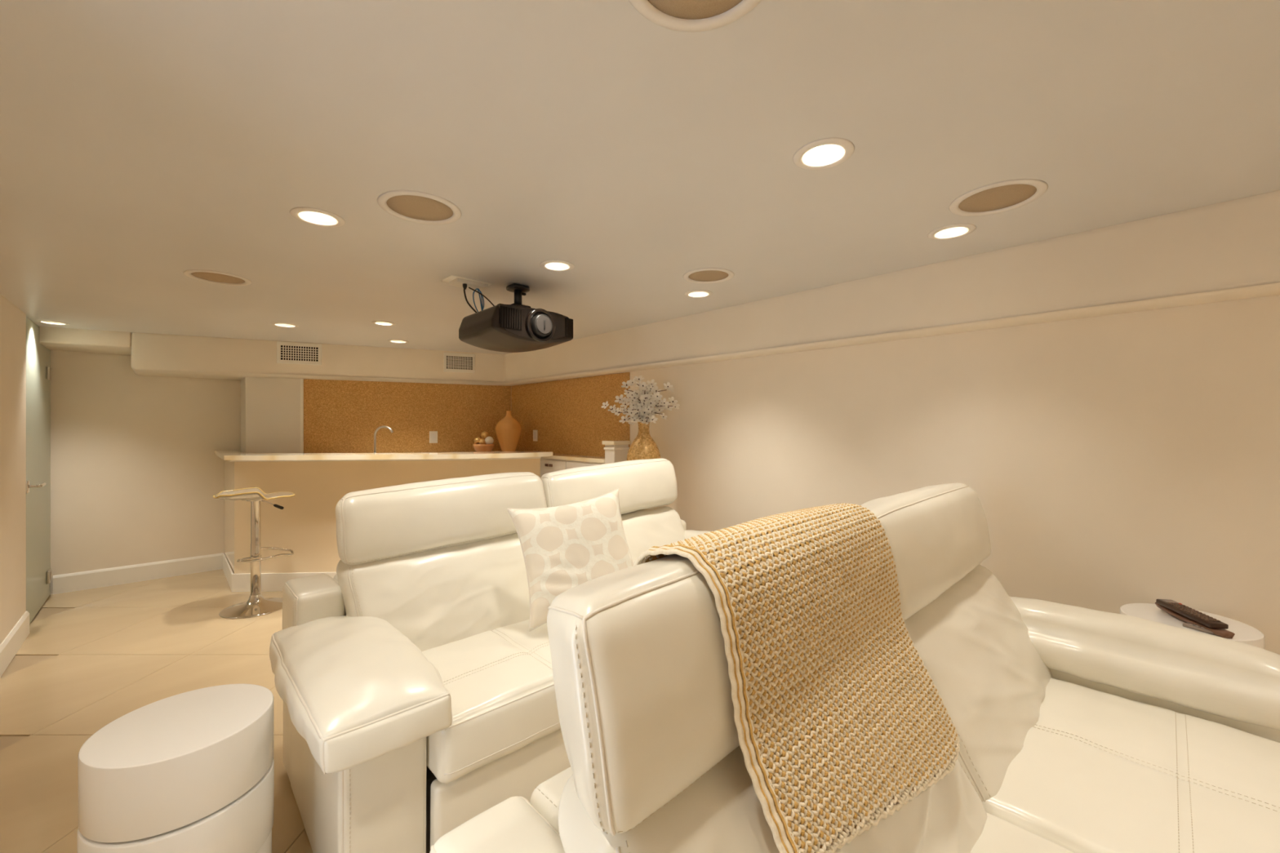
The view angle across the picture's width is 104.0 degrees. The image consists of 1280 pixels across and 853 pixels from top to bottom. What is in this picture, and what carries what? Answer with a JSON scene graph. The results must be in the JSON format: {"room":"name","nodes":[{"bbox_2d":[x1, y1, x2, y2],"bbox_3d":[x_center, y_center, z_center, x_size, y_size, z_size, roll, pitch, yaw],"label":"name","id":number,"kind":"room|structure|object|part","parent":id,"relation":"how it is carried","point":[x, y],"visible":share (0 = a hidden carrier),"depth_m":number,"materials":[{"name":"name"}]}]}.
{"room":"home theater","nodes":[
{"label":"home theater","id":0,"kind":"room"},
{"bbox_2d":[0,293,26,644],"bbox_3d":[-1.368,0.327,0.354,0.120,2.167,8.195,0,0,-43],"label":"wall","id":1,"kind":"structure","parent":0,"point":[12,319],"depth_m":3.06,"materials":[{"name":"paint"}]},
{"bbox_2d":[0,611,29,677],"bbox_3d":[-2.686,1.323,1.846,0.016,0.155,4.215,0,0,-43],"label":"baseboard","id":2,"kind":"structure","parent":1,"relation":"attached to","point":[11,645],"depth_m":3.04,"materials":[{"name":"white paint"}]},
{"bbox_2d":[26,316,51,623],"bbox_3d":[-4.499,0.318,3.783,0.089,2.141,1.040,0,0,-43],"label":"door","id":3,"kind":"structure","parent":1,"relation":"in","point":[38,369],"depth_m":3.69,"materials":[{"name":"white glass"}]},
{"bbox_3d":[-4.203,0.412,3.479,0.076,0.085,0.168,0,0,-43],"label":"handle","id":4,"kind":"part","parent":3,"relation":"part of","materials":[{"name":"silver metal"}]},
{"bbox_2d":[50,350,240,594],"bbox_3d":[-3.673,0.327,5.418,3.608,2.167,0.120,0,0,-43],"label":"wall","id":5,"kind":"structure","parent":0,"point":[136,473],"depth_m":4.50,"materials":[{"name":"paint"}]},
{"bbox_2d":[39,326,131,355],"bbox_3d":[-4.514,-0.702,4.079,0.530,0.130,0.670,0,0,-43],"label":"soffit","id":6,"kind":"object","parent":5,"relation":"attached to","point":[109,342],"depth_m":3.94,"materials":[{"name":"paint"}]},
{"bbox_2d":[53,552,223,594],"bbox_3d":[-4.496,1.323,4.546,1.098,0.155,0.016,0,0,-43],"label":"baseboard","id":7,"kind":"structure","parent":5,"relation":"attached to","point":[77,581],"depth_m":4.49,"materials":[{"name":"white paint"}]},
{"bbox_2d":[0,568,312,852],"bbox_3d":[-0.565,1.460,2.103,5.162,0.120,10.236,0,0,-43],"label":"floor","id":8,"kind":"structure","parent":0,"point":[88,660],"depth_m":2.81,"materials":[{"name":"beige tile"}]},
{"bbox_2d":[76,684,274,852],"bbox_3d":[-1.240,1.099,1.360,0.395,0.599,0.397,0,0,-43],"label":"table","id":9,"kind":"object","parent":8,"relation":"on","point":[192,771],"visible":1,"depth_m":1.26,"materials":[{"name":"white"}]},
{"bbox_2d":[213,487,295,618],"bbox_3d":[-2.959,0.941,3.850,0.502,0.915,0.433,0,0,-38],"label":"bar stool","id":10,"kind":"object","parent":8,"relation":"on","point":[256,605],"visible":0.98,"depth_m":3.82,"materials":[{"name":"silver metal"}]},
{"bbox_3d":[-2.959,0.557,3.850,0.170,0.022,0.160,0,0,-38],"label":"seat plate","id":11,"kind":"part","parent":10,"relation":"part of","materials":[{"name":"silver metal"}]},
{"bbox_3d":[-2.959,0.519,3.850,0.490,0.070,0.350,0,0,-38],"label":"seat","id":12,"kind":"part","parent":10,"relation":"part of","materials":[{"name":"beige leather"}]},
{"bbox_2d":[240,377,303,453],"bbox_3d":[-3.627,0.469,4.922,0.434,1.859,0.658,0,0,-43],"label":"tall cabinet","id":13,"kind":"object","parent":8,"relation":"on","point":[272,409],"visible":0.36,"depth_m":4.74,"materials":[{"name":"white wood"}]},
{"bbox_2d":[213,449,552,592],"bbox_3d":[-2.506,0.816,4.386,3.367,1.167,0.933,0,0,5],"label":"bar counter","id":14,"kind":"object","parent":8,"relation":"on","point":[306,525],"depth_m":4.27,"materials":[{"name":"beige paint"}]},
{"bbox_3d":[-2.535,0.284,4.458,3.201,0.024,0.663,0,0,5],"label":"moulding","id":15,"kind":"part","parent":14,"relation":"part of","materials":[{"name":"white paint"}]},
{"bbox_2d":[269,457,710,852],"bbox_3d":[-0.320,0.803,2.377,2.320,1.192,1.113,0,0,-43],"label":"loveseat","id":16,"kind":"object","parent":8,"relation":"on","point":[415,686],"visible":0.5,"depth_m":1.74,"materials":[{"name":"white leather"}]},
{"bbox_3d":[-1.302,1.105,1.995,0.166,0.530,0.268,0,0,-43],"label":"arm panel","id":17,"kind":"part","parent":16,"relation":"part of","materials":[{"name":"white leather"}]},
{"bbox_3d":[-0.986,1.105,1.708,0.248,0.542,0.765,0,0,-43],"label":"arm","id":18,"kind":"part","parent":16,"relation":"part of","materials":[{"name":"white leather"}]},
{"bbox_3d":[-0.339,1.225,2.446,2.110,0.250,0.860,0,0,-43],"label":"frame","id":19,"kind":"part","parent":16,"relation":"part of","materials":[{"name":"brown metal"}]},
{"bbox_2d":[336,533,529,652],"bbox_3d":[-0.781,0.721,2.227,0.946,0.398,0.380,0,0,-43],"label":"cushion","id":20,"kind":"object","parent":16,"relation":"on","point":[439,595],"depth_m":2.07,"materials":[{"name":"white leather"}]},
{"bbox_2d":[422,619,560,783],"bbox_3d":[-0.466,0.961,1.955,0.861,0.217,0.597,0,0,-43],"label":"seat cushion","id":21,"kind":"object","parent":16,"relation":"on","point":[498,677],"depth_m":1.67,"materials":[{"name":"white leather"}]},
{"bbox_3d":[-0.317,1.205,1.796,0.849,0.252,0.068,0,0,-43],"label":"footrest panel","id":22,"kind":"part","parent":16,"relation":"part of","materials":[{"name":"white leather"}]},
{"bbox_2d":[506,488,634,631],"bbox_3d":[-0.273,0.566,2.220,0.588,0.530,0.282,0,0,-21],"label":"throw pillow","id":23,"kind":"object","parent":16,"relation":"on","point":[566,547],"visible":0.8,"depth_m":2.17,"materials":[{"name":"fabric"}]},
{"bbox_2d":[621,506,684,564],"bbox_3d":[-0.081,0.720,2.893,0.991,0.402,0.380,0,0,-43],"label":"cushion","id":24,"kind":"object","parent":16,"relation":"on","point":[646,528],"depth_m":2.99,"materials":[{"name":"white leather"}]},
{"bbox_2d":[464,451,604,477],"bbox_3d":[-1.651,0.837,5.064,3.102,1.120,1.281,0,0,8],"label":"base cabinet","id":25,"kind":"object","parent":8,"relation":"on","point":[557,462],"depth_m":4.68,"materials":[{"name":"white wood"}]},
{"bbox_2d":[373,426,393,453],"bbox_3d":[-2.428,0.135,4.720,0.199,0.285,0.052,0,0,0],"label":"tap","id":26,"kind":"object","parent":25,"relation":"on","point":[380,427],"visible":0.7,"depth_m":4.71,"materials":[{"name":"silver metal"}]},
{"bbox_2d":[472,443,494,452],"bbox_3d":[-1.609,0.228,5.150,0.214,0.097,0.214,0,0,-43],"label":"bowl","id":27,"kind":"object","parent":25,"relation":"on","point":[477,447],"visible":0.75,"depth_m":5.07,"materials":[{"name":"brown ceramic"}]},
{"bbox_2d":[473,436,481,444],"bbox_3d":[-1.664,0.149,5.140,0.084,0.084,0.084,0,0,-43],"label":"ball","id":28,"kind":"object","parent":27,"relation":"in","point":[477,439],"visible":0.65,"depth_m":5.11,"materials":[{"name":"gold metal"}]},
{"bbox_2d":[478,439,485,444],"bbox_3d":[-1.609,0.159,5.095,0.068,0.068,0.068,0,0,-43],"label":"ball","id":29,"kind":"object","parent":27,"relation":"in","point":[481,441],"visible":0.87,"depth_m":5.07,"materials":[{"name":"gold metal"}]},
{"bbox_2d":[484,436,493,444],"bbox_3d":[-1.547,0.147,5.130,0.090,0.090,0.090,0,0,-43],"label":"ball","id":30,"kind":"object","parent":27,"relation":"in","point":[489,440],"visible":0.89,"depth_m":5.10,"materials":[{"name":"beige"}]},
{"bbox_3d":[-1.599,0.151,5.200,0.088,0.088,0.088,0,0,-43],"label":"ball","id":31,"kind":"object","parent":27,"relation":"in","visible":0},
{"bbox_2d":[480,431,488,439],"bbox_3d":[-1.597,0.087,5.150,0.080,0.080,0.080,0,0,-43],"label":"ball","id":32,"kind":"object","parent":31,"relation":"on","point":[484,434],"visible":0.98,"depth_m":5.12,"materials":[{"name":"gold metal"}]},
{"bbox_2d":[494,410,522,451],"bbox_3d":[-1.378,0.057,5.250,0.284,0.441,0.284,0,0,-43],"label":"vase","id":33,"kind":"object","parent":25,"relation":"on","point":[508,430],"visible":0.84,"depth_m":5.16,"materials":[{"name":"brown ceramic"}]},
{"bbox_2d":[464,451,604,463],"bbox_3d":[-1.651,0.294,5.064,3.102,0.035,1.281,0,0,8],"label":"countertop","id":34,"kind":"structure","parent":25,"relation":"on","point":[556,456],"depth_m":4.57,"materials":[{"name":"beige stone"}]},
{"bbox_3d":[-0.872,0.422,4.847,0.015,0.190,0.540,0,0,-43],"label":"drawer","id":35,"kind":"part","parent":25,"relation":"part of","materials":[{"name":"white wood"}]},
{"bbox_3d":[-0.494,0.422,4.448,0.015,0.190,0.540,0,0,-43],"label":"drawer","id":36,"kind":"part","parent":25,"relation":"part of","materials":[{"name":"white wood"}]},
{"bbox_2d":[601,440,631,463],"bbox_3d":[-0.199,0.759,4.216,0.193,1.278,0.157,0,0,-43],"label":"end post","id":37,"kind":"object","parent":8,"relation":"on","point":[615,451],"visible":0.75,"depth_m":4.17,"materials":[{"name":"white"}]},
{"bbox_2d":[626,422,660,460],"bbox_3d":[0.028,0.689,3.700,0.254,1.446,0.254,0,0,-43],"label":"vase","id":38,"kind":"object","parent":8,"relation":"on","point":[643,446],"visible":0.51,"depth_m":3.63,"materials":[{"name":"gold metal"}]},
{"bbox_2d":[601,375,679,424],"bbox_3d":[0.008,-0.132,3.674,0.588,0.504,0.243,0,0,-2],"label":"bouquet","id":39,"kind":"object","parent":38,"relation":"in","point":[643,409],"visible":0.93,"depth_m":3.66,"materials":[{"name":"white plant"}]},
{"bbox_2d":[429,483,1279,852],"bbox_3d":[0.804,0.810,1.102,2.321,1.178,1.109,0,0,-43],"label":"loveseat","id":40,"kind":"object","parent":8,"relation":"on","point":[1080,730],"visible":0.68,"depth_m":1.13,"materials":[{"name":"white leather"}]},
{"bbox_2d":[558,746,986,852],"bbox_3d":[0.334,0.721,0.940,0.975,0.400,0.382,0,0,-43],"label":"cushion","id":41,"kind":"object","parent":40,"relation":"on","point":[720,811],"depth_m":0.75,"materials":[{"name":"white leather"}]},
{"bbox_2d":[633,502,959,852],"bbox_3d":[0.349,0.465,1.082,0.728,0.531,0.440,0,0,-40],"label":"knit throw","id":42,"kind":"object","parent":40,"relation":"on","point":[841,722],"visible":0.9,"depth_m":0.92,"materials":[{"name":"brown fabric"}]},
{"bbox_2d":[903,564,1052,801],"bbox_3d":[1.043,0.720,1.611,0.980,0.401,0.385,0,0,-43],"label":"cushion","id":43,"kind":"object","parent":40,"relation":"on","point":[987,653],"depth_m":1.43,"materials":[{"name":"white leather"}]},
{"bbox_2d":[970,812,1074,852],"bbox_3d":[0.658,0.960,0.679,0.860,0.218,0.595,0,0,-43],"label":"seat cushion","id":44,"kind":"object","parent":40,"relation":"on","point":[990,832],"depth_m":1.05,"materials":[{"name":"white leather"}]},
{"bbox_2d":[982,677,1279,852],"bbox_3d":[1.294,0.960,1.280,0.892,0.216,0.597,0,0,-43],"label":"seat cushion","id":45,"kind":"object","parent":40,"relation":"on","point":[1095,766],"depth_m":1.23,"materials":[{"name":"white leather"}]},
{"bbox_3d":[1.607,1.105,1.746,0.218,0.542,0.875,0,0,-43],"label":"arm","id":46,"kind":"part","parent":40,"relation":"part of","materials":[{"name":"white leather"}]},
{"bbox_2d":[1120,603,1264,648],"bbox_3d":[1.982,1.050,1.806,0.357,0.699,0.359,0,0,-43],"label":"table","id":47,"kind":"object","parent":8,"relation":"on","point":[1245,633],"visible":0.1,"depth_m":1.80,"materials":[{"name":"white"}]},
{"bbox_2d":[1155,602,1235,638],"bbox_3d":[1.961,0.684,1.776,0.054,0.030,0.262,0,0,11],"label":"remote control","id":48,"kind":"object","parent":47,"relation":"on","point":[1222,633],"visible":0.62,"depth_m":1.73,"materials":[{"name":"brown plastic"}]},
{"bbox_2d":[1155,599,1228,629],"bbox_3d":[1.955,0.662,1.778,0.052,0.027,0.222,0,0,11],"label":"remote control","id":49,"kind":"object","parent":48,"relation":"on","point":[1203,619],"visible":1,"depth_m":1.75,"materials":[{"name":"brown plastic"}]},
{"bbox_2d":[1182,622,1214,635],"bbox_3d":[1.926,0.693,1.718,0.032,0.012,0.080,0,0,-18],"label":"remote control","id":50,"kind":"object","parent":47,"relation":"on","point":[1187,624],"visible":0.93,"depth_m":1.72,"materials":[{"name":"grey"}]},
{"bbox_2d":[0,0,1279,354],"bbox_3d":[-0.483,-0.837,2.090,4.150,0.160,9.700,0,0,-43],"label":"ceiling","id":51,"kind":"structure","parent":0,"point":[144,144],"depth_m":1.36,"materials":[{"name":"paint"}]},
{"bbox_2d":[35,320,69,324],"bbox_3d":[-4.268,-0.792,3.638,0.162,0.082,0.162,0,0,-43],"label":"recessed light","id":52,"kind":"object","parent":51,"relation":"in","point":[54,322],"visible":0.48,"depth_m":3.65,"materials":[{"name":"white paint"}]},
{"bbox_2d":[182,269,252,285],"bbox_3d":[-2.144,-0.759,2.545,0.268,0.016,0.268,0,0,-43],"label":"ceiling speaker","id":53,"kind":"object","parent":51,"relation":"attached to","point":[208,276],"visible":0.98,"depth_m":2.54,"materials":[{"name":"white paint"}]},
{"bbox_2d":[191,271,244,283],"bbox_3d":[-2.144,-0.761,2.545,0.212,0.012,0.212,0,0,-43],"label":"grille","id":54,"kind":"object","parent":53,"relation":"attached to","point":[208,277],"depth_m":2.54,"materials":[{"name":"fabric"}]},
{"bbox_2d":[271,322,298,327],"bbox_3d":[-2.642,-0.792,3.723,0.170,0.082,0.170,0,0,-43],"label":"recessed light","id":55,"kind":"object","parent":51,"relation":"in","point":[278,324],"visible":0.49,"depth_m":3.74,"materials":[{"name":"white glass"}]},
{"bbox_2d":[289,207,345,226],"bbox_3d":[-1.165,-0.792,1.810,0.170,0.082,0.170,0,0,-43],"label":"recessed light","id":56,"kind":"object","parent":51,"relation":"in","point":[314,216],"visible":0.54,"depth_m":1.84,"materials":[{"name":"white glass"}]},
{"bbox_2d":[371,320,395,325],"bbox_3d":[-1.874,-0.792,3.659,0.158,0.082,0.158,0,0,-43],"label":"recessed light","id":57,"kind":"object","parent":51,"relation":"in","point":[378,322],"visible":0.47,"depth_m":3.68,"materials":[{"name":"white glass"}]},
{"bbox_2d":[387,339,408,342],"bbox_3d":[-2.144,-0.792,4.436,0.170,0.082,0.170,0,0,-43],"label":"recessed light","id":58,"kind":"object","parent":51,"relation":"in","point":[389,340],"visible":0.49,"depth_m":4.46,"materials":[{"name":"white glass"}]},
{"bbox_2d":[377,190,461,224],"bbox_3d":[-0.761,-0.759,1.735,0.268,0.016,0.268,0,0,-43],"label":"ceiling speaker","id":59,"kind":"object","parent":51,"relation":"attached to","point":[415,206],"visible":1,"depth_m":1.72,"materials":[{"name":"white paint"}]},
{"bbox_2d":[386,195,453,221],"bbox_3d":[-0.761,-0.761,1.735,0.212,0.012,0.212,0,0,-43],"label":"grille","id":60,"kind":"object","parent":59,"relation":"attached to","point":[408,207],"depth_m":1.73,"materials":[{"name":"metal"}]},
{"bbox_2d":[441,275,492,290],"bbox_3d":[-0.906,-0.746,2.619,0.220,0.022,0.130,0,0,-43],"label":"outlet box","id":61,"kind":"object","parent":51,"relation":"attached to","point":[455,281],"visible":0.91,"depth_m":2.59,"materials":[{"name":"white plastic"}]},
{"bbox_3d":[-0.906,-0.755,2.619,0.220,0.004,0.130,0,0,-43],"label":"plate","id":62,"kind":"part","parent":61,"relation":"part of","materials":[{"name":"white paint"}]},
{"bbox_2d":[458,283,573,352],"bbox_3d":[-0.645,-0.584,2.641,0.482,0.347,0.448,0,0,-43],"label":"projector","id":63,"kind":"object","parent":51,"relation":"hanging from","point":[515,327],"visible":1,"depth_m":2.52,"materials":[{"name":"black plastic"}]},
{"bbox_3d":[-0.888,-0.668,2.610,0.030,0.154,0.091,0,0,33],"label":"power cord","id":64,"kind":"part","parent":63,"relation":"part of","materials":[{"name":"black plastic"}]},
{"bbox_2d":[500,305,521,330],"bbox_3d":[-0.621,-0.522,2.411,0.116,0.104,0.005,0,0,-43],"label":"grille","id":65,"kind":"object","parent":63,"relation":"attached to","point":[510,315],"depth_m":2.41,"materials":[{"name":"black plastic"}]},
{"bbox_3d":[-0.656,-0.744,2.690,0.124,0.026,0.124,0,0,-43],"label":"ceiling plate","id":66,"kind":"part","parent":63,"relation":"part of","materials":[{"name":"black plastic"}]},
{"bbox_3d":[-0.538,-0.511,2.509,0.373,0.145,0.026,0,0,-43],"label":"plate","id":67,"kind":"part","parent":63,"relation":"part of","materials":[{"name":"black plastic"}]},
{"bbox_2d":[564,318,573,337],"bbox_3d":[-0.379,-0.522,2.652,0.052,0.100,0.017,0,0,-43],"label":"grille","id":68,"kind":"object","parent":63,"relation":"attached to","point":[568,322],"depth_m":2.64,"materials":[{"name":"black plastic"}]},
{"bbox_2d":[539,259,574,271],"bbox_3d":[-0.389,-0.792,2.352,0.162,0.082,0.162,0,0,-43],"label":"recessed light","id":69,"kind":"object","parent":51,"relation":"in","point":[553,264],"visible":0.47,"depth_m":2.39,"materials":[{"name":"white glass"}]},
{"bbox_2d":[628,0,761,31],"bbox_3d":[0.098,-0.759,0.825,0.268,0.016,0.268,0,0,-43],"label":"ceiling speaker","id":70,"kind":"object","parent":51,"relation":"attached to","point":[683,15],"visible":1,"depth_m":0.91,"materials":[{"name":"white paint"}]},
{"bbox_2d":[648,0,742,19],"bbox_3d":[0.098,-0.761,0.825,0.212,0.012,0.212,0,0,-43],"label":"grille","id":71,"kind":"object","parent":70,"relation":"attached to","point":[658,9],"depth_m":0.91,"materials":[{"name":"metal"}]},
{"bbox_2d":[684,289,712,297],"bbox_3d":[0.333,-0.792,2.849,0.162,0.082,0.162,0,0,-43],"label":"recessed light","id":72,"kind":"object","parent":51,"relation":"in","point":[695,293],"visible":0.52,"depth_m":2.88,"materials":[{"name":"white glass"}]},
{"bbox_2d":[683,267,734,284],"bbox_3d":[0.344,-0.759,2.513,0.256,0.016,0.256,0,0,-43],"label":"ceiling speaker","id":73,"kind":"object","parent":51,"relation":"attached to","point":[706,275],"visible":0.99,"depth_m":2.50,"materials":[{"name":"white paint"}]},
{"bbox_2d":[688,270,728,281],"bbox_3d":[0.344,-0.761,2.513,0.200,0.012,0.200,0,0,-43],"label":"grille","id":74,"kind":"object","parent":73,"relation":"attached to","point":[699,275],"depth_m":2.51,"materials":[{"name":"fabric"}]},
{"bbox_2d":[792,137,854,169],"bbox_3d":[0.509,-0.792,1.391,0.162,0.082,0.162,0,0,-43],"label":"recessed light","id":75,"kind":"object","parent":51,"relation":"in","point":[826,153],"visible":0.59,"depth_m":1.42,"materials":[{"name":"white glass"}]},
{"bbox_2d":[927,223,976,239],"bbox_3d":[1.210,-0.792,1.944,0.162,0.082,0.162,0,0,-43],"label":"recessed light","id":76,"kind":"object","parent":51,"relation":"in","point":[957,230],"visible":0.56,"depth_m":1.97,"materials":[{"name":"white paint"}]},
{"bbox_2d":[948,178,1048,216],"bbox_3d":[1.184,-0.759,1.661,0.268,0.016,0.268,0,0,-43],"label":"ceiling speaker","id":77,"kind":"object","parent":51,"relation":"attached to","point":[1007,195],"visible":0.99,"depth_m":1.65,"materials":[{"name":"white paint"}]},
{"bbox_2d":[958,184,1036,212],"bbox_3d":[1.184,-0.761,1.661,0.212,0.012,0.212,0,0,-43],"label":"grille","id":78,"kind":"object","parent":77,"relation":"attached to","point":[1000,197],"depth_m":1.66,"materials":[{"name":"metal"}]},
{"bbox_2d":[511,294,1279,654],"bbox_3d":[0.877,0.327,3.322,0.120,2.167,9.420,0,0,-43],"label":"wall","id":79,"kind":"structure","parent":0,"point":[1111,462],"depth_m":2.22,"materials":[{"name":"paint"}]},
{"bbox_2d":[276,341,321,364],"bbox_3d":[-3.056,-0.656,4.489,0.338,0.194,0.008,0,0,-25],"label":"air vent","id":80,"kind":"object","parent":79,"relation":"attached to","point":[287,353],"visible":1,"depth_m":4.49,"materials":[{"name":"white metal"}]},
{"bbox_3d":[-3.166,-0.656,4.438,0.006,0.128,0.005,0,0,-25],"label":"blade","id":81,"kind":"part","parent":80,"relation":"part of","materials":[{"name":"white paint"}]},
{"bbox_2d":[444,352,475,373],"bbox_3d":[-1.828,-0.645,5.067,0.299,0.193,0.008,0,0,-25],"label":"air vent","id":82,"kind":"object","parent":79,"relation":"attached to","point":[460,362],"visible":1,"depth_m":5.07,"materials":[{"name":"white metal"}]},
{"bbox_2d":[511,372,630,457],"bbox_3d":[-0.776,-0.092,4.974,0.009,0.738,1.998,0,0,-43],"label":"backsplash","id":83,"kind":"structure","parent":79,"relation":"attached to","point":[568,416],"depth_m":4.85,"materials":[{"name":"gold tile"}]},
{"bbox_2d":[533,430,537,441],"bbox_3d":[-1.115,0.096,5.317,0.010,0.120,0.085,0,0,-43],"label":"wall outlet","id":84,"kind":"object","parent":83,"relation":"attached to","point":[535,432],"visible":1,"depth_m":5.30,"materials":[{"name":"white paint"}]},
{"bbox_2d":[130,190,1279,386],"bbox_3d":[-0.275,-0.615,2.218,3.070,0.305,9.200,0,0,-43],"label":"soffit","id":85,"kind":"structure","parent":79,"relation":"attached to","point":[1229,250],"depth_m":2.42,"materials":[{"name":"paint"}]},
{"bbox_3d":[-2.586,0.469,5.514,1.893,1.862,1.235,0,0,-43],"label":"wall","id":86,"kind":"structure","parent":0,"visible":0},
{"bbox_2d":[303,378,511,453],"bbox_3d":[-2.368,-0.092,5.277,1.986,0.738,0.012,0,0,-25],"label":"backsplash","id":87,"kind":"structure","parent":86,"relation":"attached to","point":[340,416],"depth_m":5.20,"materials":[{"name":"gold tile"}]},
{"bbox_2d":[429,431,437,443],"bbox_3d":[-2.208,0.114,5.346,0.082,0.127,0.010,0,0,-25],"label":"wall outlet","id":88,"kind":"object","parent":87,"relation":"attached to","point":[433,434],"visible":1,"depth_m":5.34,"materials":[{"name":"white paint"}]},
{"bbox_2d":[431,433,435,440],"bbox_3d":[-2.207,0.114,5.343,0.041,0.076,0.004,0,0,-25],"label":"socket","id":89,"kind":"object","parent":88,"relation":"attached to","point":[433,435],"depth_m":5.34,"materials":[{"name":"white paint"}]}
]}

